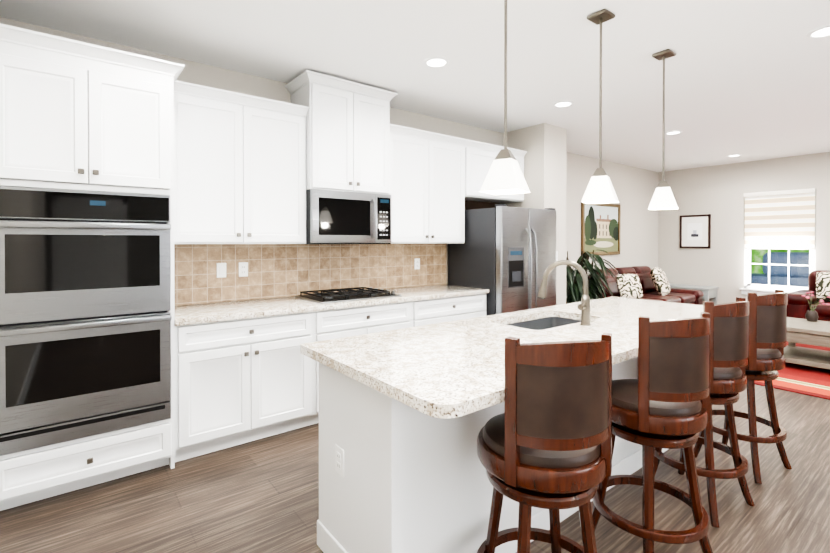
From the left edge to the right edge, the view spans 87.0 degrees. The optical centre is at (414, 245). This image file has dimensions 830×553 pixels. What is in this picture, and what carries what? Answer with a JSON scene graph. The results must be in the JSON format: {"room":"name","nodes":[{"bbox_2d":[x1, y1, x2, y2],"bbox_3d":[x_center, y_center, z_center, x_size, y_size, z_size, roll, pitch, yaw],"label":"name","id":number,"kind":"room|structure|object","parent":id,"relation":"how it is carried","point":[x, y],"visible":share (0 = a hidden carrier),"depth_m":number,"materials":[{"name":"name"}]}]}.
{"room":"kitchen","nodes":[
{"label":"kitchen","id":0,"kind":"room"},
{"bbox_2d":[0,17,502,283],"bbox_3d":[-0.859,-0.013,4.022,4.860,2.740,0.150,0,1,-38],"label":"wall","id":1,"kind":"structure","parent":0,"point":[216,77],"depth_m":3.54,"materials":[{"name":"beige paint"}]},
{"bbox_2d":[156,75,247,246],"bbox_3d":[-1.550,-0.550,3.170,0.497,1.085,0.331,0,1,-38],"label":"upper cabinet","id":2,"kind":"object","parent":1,"relation":"attached to","point":[222,167],"depth_m":3.03,"materials":[{"name":"white wood"}]},
{"bbox_2d":[244,94,307,243],"bbox_3d":[-1.159,-0.553,3.476,0.497,1.085,0.331,0,1,-38],"label":"upper cabinet","id":3,"kind":"object","parent":1,"relation":"attached to","point":[275,132],"depth_m":3.35,"materials":[{"name":"white wood"}]},
{"bbox_2d":[174,243,446,305],"bbox_3d":[-0.749,0.214,4.008,2.782,0.454,0.010,0,1,-38],"label":"backsplash","id":4,"kind":"structure","parent":1,"relation":"attached to","point":[282,270],"depth_m":3.78,"materials":[{"name":"tile"}]},
{"bbox_2d":[217,263,225,277],"bbox_3d":[-1.504,0.196,3.404,0.070,0.114,0.009,0,1,-38],"label":"electrical outlet","id":5,"kind":"object","parent":4,"relation":"attached to","point":[221,270],"visible":1,"depth_m":3.40,"materials":[{"name":"white plastic"}]},
{"bbox_2d":[239,262,247,276],"bbox_3d":[-1.375,0.195,3.506,0.070,0.114,0.008,0,1,-38],"label":"electrical outlet","id":6,"kind":"object","parent":4,"relation":"attached to","point":[243,269],"visible":1,"depth_m":3.50,"materials":[{"name":"white plastic"}]},
{"bbox_2d":[415,258,419,268],"bbox_3d":[0.024,0.198,4.599,0.070,0.114,0.008,0,1,-38],"label":"electrical outlet","id":7,"kind":"object","parent":4,"relation":"attached to","point":[417,263],"visible":1,"depth_m":4.60,"materials":[{"name":"white plastic"}]},
{"bbox_2d":[288,71,355,191],"bbox_3d":[-0.790,-0.902,3.716,0.382,0.909,0.402,0,1,-38],"label":"upper cabinet","id":8,"kind":"object","parent":1,"relation":"attached to","point":[330,101],"depth_m":3.56,"materials":[{"name":"white wood"}]},
{"bbox_2d":[306,189,390,243],"bbox_3d":[-0.621,-0.227,3.813,0.758,0.438,0.463,0,1,-38],"label":"microwave","id":9,"kind":"object","parent":8,"relation":"attached to","point":[338,217],"visible":0.98,"depth_m":3.62,"materials":[{"name":"grey metal"}]},
{"bbox_2d":[356,83,391,194],"bbox_3d":[-0.490,-0.904,3.951,0.382,0.909,0.402,0,1,-38],"label":"upper cabinet","id":10,"kind":"object","parent":1,"relation":"attached to","point":[373,126],"depth_m":3.81,"materials":[{"name":"white wood"}]},
{"bbox_2d":[391,124,431,243],"bbox_3d":[-0.164,-0.558,4.254,0.501,1.085,0.331,0,1,-38],"label":"upper cabinet","id":11,"kind":"object","parent":1,"relation":"attached to","point":[411,197],"depth_m":4.16,"materials":[{"name":"white wood"}]},
{"bbox_2d":[432,132,467,242],"bbox_3d":[0.231,-0.560,4.563,0.502,1.085,0.331,0,1,-38],"label":"upper cabinet","id":12,"kind":"object","parent":1,"relation":"attached to","point":[449,153],"depth_m":4.46,"materials":[{"name":"white wood"}]},
{"bbox_2d":[468,139,499,202],"bbox_3d":[0.622,-0.810,4.866,0.489,0.590,0.331,0,1,-38],"label":"upper cabinet","id":13,"kind":"object","parent":1,"relation":"attached to","point":[481,156],"depth_m":4.73,"materials":[{"name":"white wood"}]},
{"bbox_2d":[492,147,526,202],"bbox_3d":[1.007,-0.812,5.168,0.490,0.590,0.331,0,1,-38],"label":"upper cabinet","id":14,"kind":"object","parent":1,"relation":"attached to","point":[519,155],"depth_m":5.11,"materials":[{"name":"white wood"}]},
{"bbox_2d":[0,384,829,552],"bbox_3d":[3.221,1.395,2.824,9.800,0.060,7.520,0,1,-38],"label":"floor","id":15,"kind":"structure","parent":0,"point":[259,495],"depth_m":2.30,"materials":[{"name":"brown wood"}]},
{"bbox_2d":[156,311,315,468],"bbox_3d":[-1.296,0.926,3.192,0.912,0.875,0.626,0,1,-38],"label":"base cabinet","id":16,"kind":"object","parent":15,"relation":"on","point":[241,381],"depth_m":2.90,"materials":[{"name":"white wood"}]},
{"bbox_2d":[0,186,171,455],"bbox_3d":[-1.936,0.374,2.590,0.785,1.342,0.664,0,1,-38],"label":"wall oven","id":17,"kind":"object","parent":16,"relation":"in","point":[85,315],"visible":0.98,"depth_m":2.36,"materials":[{"name":"grey metal"}]},
{"bbox_2d":[167,284,488,326],"bbox_3d":[-0.552,0.463,3.757,2.783,0.041,0.646,0,1,-38],"label":"countertop","id":18,"kind":"structure","parent":16,"relation":"on","point":[184,315],"depth_m":3.27,"materials":[{"name":"white stone"}]},
{"bbox_2d":[295,287,401,303],"bbox_3d":[-0.566,0.417,3.747,0.760,0.050,0.500,0,1,-38],"label":"cooktop","id":19,"kind":"object","parent":18,"relation":"in","point":[341,295],"visible":1,"depth_m":3.64,"materials":[{"name":"black metal"}]},
{"bbox_2d":[316,303,415,422],"bbox_3d":[-0.575,0.922,3.755,0.917,0.875,0.626,0,1,-38],"label":"base cabinet","id":20,"kind":"object","parent":15,"relation":"on","point":[353,321],"depth_m":3.47,"materials":[{"name":"white wood"}]},
{"bbox_2d":[416,295,485,325],"bbox_3d":[0.160,0.917,4.330,0.951,0.875,0.626,0,1,-38],"label":"base cabinet","id":21,"kind":"object","parent":15,"relation":"on","point":[429,311],"depth_m":4.06,"materials":[{"name":"white wood"}]},
{"bbox_2d":[317,357,667,552],"bbox_3d":[0.819,0.930,2.613,2.756,0.875,0.598,0,1,-38],"label":"kitchen island","id":22,"kind":"object","parent":15,"relation":"on","point":[406,415],"depth_m":1.73,"materials":[{"name":"wood"}]},
{"bbox_2d":[335,444,343,476],"bbox_3d":[-0.317,0.902,1.832,0.008,0.114,0.070,0,1,-38],"label":"outlet","id":23,"kind":"object","parent":22,"relation":"attached to","point":[339,460],"visible":1,"depth_m":1.82,"materials":[{"name":"white plastic"}]},
{"bbox_2d":[300,297,702,424],"bbox_3d":[0.900,0.472,2.507,2.860,0.040,0.990,0,1,-38],"label":"island countertop","id":24,"kind":"structure","parent":22,"relation":"on","point":[444,371],"depth_m":1.91,"materials":[{"name":"white stone"}]},
{"bbox_2d":[500,313,580,328],"bbox_3d":[0.801,0.585,2.665,0.708,0.213,0.408,0,1,-38],"label":"sink","id":25,"kind":"object","parent":24,"relation":"in","point":[549,319],"depth_m":2.92,"materials":[{"name":"silver metal"}]},
{"bbox_2d":[538,260,590,325],"bbox_3d":[0.869,0.269,2.518,0.173,0.366,0.287,0,1,-38],"label":"faucet","id":26,"kind":"object","parent":24,"relation":"on","point":[584,306],"visible":1,"depth_m":2.48,"materials":[{"name":"silver metal"}]},
{"bbox_2d":[448,204,556,315],"bbox_3d":[0.984,0.474,4.797,0.910,1.755,0.845,0,1,-38],"label":"fridge","id":27,"kind":"object","parent":15,"relation":"on","point":[505,254],"visible":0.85,"depth_m":4.46,"materials":[{"name":"grey metal"}]},
{"bbox_2d":[477,333,611,552],"bbox_3d":[0.433,0.833,1.515,0.448,1.096,0.449,0,0,-11],"label":"stool","id":28,"kind":"object","parent":15,"relation":"on","point":[544,440],"visible":1,"depth_m":1.33,"materials":[{"name":"brown wood"}]},
{"bbox_2d":[566,250,618,303],"bbox_3d":[2.183,0.701,5.802,1.117,1.286,1.033,0,1,-38],"label":"plant","id":29,"kind":"object","parent":15,"relation":"on","point":[574,286],"visible":0.44,"depth_m":5.48,"materials":[{"name":"green plant"}]},
{"bbox_2d":[588,266,703,304],"bbox_3d":[3.676,0.852,7.035,2.250,0.966,0.980,0,1,-38],"label":"sofa","id":30,"kind":"object","parent":15,"relation":"on","point":[642,282],"visible":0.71,"depth_m":7.03,"materials":[{"name":"red leather"}]},
{"bbox_2d":[582,312,712,552],"bbox_3d":[1.015,0.830,1.907,0.448,1.096,0.449,0,0,-18],"label":"stool","id":31,"kind":"object","parent":15,"relation":"on","point":[662,400],"visible":0.9,"depth_m":1.72,"materials":[{"name":"brown wood"}]},
{"bbox_2d":[669,283,718,304],"bbox_3d":[4.861,1.029,7.924,0.470,0.600,0.960,0,1,-38],"label":"side table","id":32,"kind":"object","parent":15,"relation":"on","point":[709,292],"visible":0.31,"depth_m":7.61,"materials":[{"name":"grey paint"}]},
{"bbox_2d":[654,297,754,527],"bbox_3d":[1.528,0.827,2.371,0.448,1.096,0.449,0,0,-30],"label":"stool","id":33,"kind":"object","parent":15,"relation":"on","point":[729,357],"visible":0.67,"depth_m":2.17,"materials":[{"name":"brown wood"}]},
{"bbox_2d":[694,290,791,483],"bbox_3d":[2.044,0.824,2.750,0.448,1.096,0.449,0,0,-28],"label":"stool","id":34,"kind":"object","parent":15,"relation":"on","point":[767,330],"visible":0.6,"depth_m":2.55,"materials":[{"name":"brown wood"}]},
{"bbox_2d":[755,342,829,399],"bbox_3d":[4.970,1.344,4.889,3.404,0.012,3.620,0,1,-38],"label":"rug","id":35,"kind":"object","parent":15,"relation":"on","point":[806,380],"depth_m":4.34,"materials":[{"name":"red carpet"}]},
{"bbox_2d":[784,317,829,369],"bbox_3d":[4.620,1.114,4.652,0.820,0.454,1.220,0,1,-38],"label":"coffee table","id":36,"kind":"object","parent":35,"relation":"on","point":[803,331],"visible":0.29,"depth_m":4.72,"materials":[{"name":"grey wood"}]},
{"bbox_2d":[802,291,829,321],"bbox_3d":[4.715,0.722,5.157,0.353,0.321,0.266,0,1,-38],"label":"flower vase","id":37,"kind":"object","parent":36,"relation":"on","point":[812,315],"visible":1,"depth_m":5.10,"materials":[{"name":"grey ceramic"}]},
{"bbox_2d":[787,270,829,320],"bbox_3d":[5.863,0.852,6.041,0.950,0.959,1.040,0,1,-38],"label":"armchair","id":38,"kind":"object","parent":35,"relation":"on","point":[798,306],"visible":0.69,"depth_m":6.11,"materials":[{"name":"red leather"}]},
{"bbox_2d":[0,0,829,171],"bbox_3d":[3.221,-1.425,2.804,9.800,0.100,7.520,0,1,-38],"label":"ceiling","id":39,"kind":"structure","parent":0,"point":[748,80],"depth_m":3.20,"materials":[{"name":"white paint"}]},
{"bbox_2d":[424,57,448,67],"bbox_3d":[0.160,-1.372,3.293,0.190,0.011,0.190,0,1,-38],"label":"recessed light","id":40,"kind":"object","parent":39,"relation":"in","point":[435,62],"visible":1,"depth_m":3.29,"materials":[{"name":"white plastic"}]},
{"bbox_2d":[480,0,529,194],"bbox_3d":[0.433,-0.811,2.088,0.185,1.116,0.185,0,0,32],"label":"pendant light","id":41,"kind":"object","parent":39,"relation":"hanging from","point":[504,175],"visible":1,"depth_m":2.06,"materials":[{"name":"white glass"}]},
{"bbox_2d":[553,101,572,106],"bbox_3d":[1.451,-1.379,4.289,0.190,0.011,0.190,0,1,-38],"label":"recessed light","id":42,"kind":"object","parent":39,"relation":"in","point":[563,103],"visible":0.98,"depth_m":4.28,"materials":[{"name":"white"}]},
{"bbox_2d":[581,9,618,203],"bbox_3d":[1.110,-0.815,2.618,0.185,1.116,0.185,0,0,32],"label":"pendant light","id":43,"kind":"object","parent":39,"relation":"hanging from","point":[600,189],"visible":1,"depth_m":2.59,"materials":[{"name":"white glass"}]},
{"bbox_2d":[648,49,677,209],"bbox_3d":[1.788,-0.819,3.147,0.185,1.116,0.185,0,0,32],"label":"pendant light","id":44,"kind":"object","parent":39,"relation":"hanging from","point":[663,198],"visible":1,"depth_m":3.12,"materials":[{"name":"white glass"}]},
{"bbox_2d":[665,130,681,134],"bbox_3d":[3.191,-1.387,5.408,0.190,0.011,0.190,0,1,-38],"label":"recessed light","id":45,"kind":"object","parent":39,"relation":"in","point":[672,132],"visible":0.94,"depth_m":5.38,"materials":[{"name":"white plastic"}]},
{"bbox_2d":[727,154,741,156],"bbox_3d":[4.982,-1.397,6.834,0.190,0.011,0.190,0,1,-38],"label":"recessed light","id":46,"kind":"object","parent":39,"relation":"in","point":[733,155],"visible":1,"depth_m":6.82,"materials":[{"name":"white"}]},
{"bbox_2d":[807,25,829,37],"bbox_3d":[2.637,-1.368,2.804,0.190,0.011,0.190,0,1,-38],"label":"recessed light","id":47,"kind":"object","parent":39,"relation":"in","point":[822,31],"visible":1,"depth_m":2.81,"materials":[{"name":"white plastic"}]},
{"bbox_2d":[503,123,566,304],"bbox_3d":[1.367,-0.024,5.477,0.440,2.740,0.900,0,1,-38],"label":"wall","id":48,"kind":"structure","parent":0,"point":[544,145],"depth_m":5.14,"materials":[{"name":"beige paint"}]},
{"bbox_2d":[566,152,657,297],"bbox_3d":[3.070,-0.037,7.310,4.500,2.740,0.150,0,1,-38],"label":"wall","id":49,"kind":"structure","parent":0,"point":[634,188],"depth_m":7.69,"materials":[{"name":"beige paint"}]},
{"bbox_2d":[581,202,620,254],"bbox_3d":[3.065,-0.266,7.184,1.180,0.860,0.035,0,1,-38],"label":"painting","id":50,"kind":"object","parent":49,"relation":"attached to","point":[600,226],"visible":0.88,"depth_m":7.16,"materials":[{"name":"multicoloured paper"}]},
{"bbox_2d":[658,152,829,304],"bbox_3d":[6.998,-0.026,5.735,0.150,2.740,7.170,0,1,-38],"label":"wall","id":51,"kind":"structure","parent":0,"point":[716,192],"depth_m":7.63,"materials":[{"name":"beige paint"}]},
{"bbox_2d":[680,214,710,247],"bbox_3d":[5.112,-0.247,7.998,0.028,0.610,0.500,0,1,-38],"label":"picture","id":52,"kind":"object","parent":51,"relation":"attached to","point":[695,231],"visible":1,"depth_m":7.99,"materials":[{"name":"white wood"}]},
{"bbox_2d":[739,189,815,294],"bbox_3d":[5.886,-0.015,7.088,0.155,1.700,1.010,0,1,-38],"label":"window","id":53,"kind":"structure","parent":51,"relation":"in","point":[758,288],"depth_m":7.18,"materials":[{"name":"white"}]},
{"bbox_2d":[744,188,814,248],"bbox_3d":[5.838,-0.402,7.047,0.054,0.935,0.900,0,1,-38],"label":"window blind","id":54,"kind":"object","parent":53,"relation":"attached to","point":[784,219],"visible":1,"depth_m":7.03,"materials":[{"name":"white fabric"}]},
{"label":"outside","id":55,"kind":"structure","parent":0,"visible":0},
{"bbox_2d":[751,249,808,286],"bbox_3d":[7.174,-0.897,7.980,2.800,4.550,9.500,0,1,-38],"label":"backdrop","id":56,"kind":"structure","parent":55,"point":[775,274],"depth_m":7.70,"materials":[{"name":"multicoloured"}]}
]}

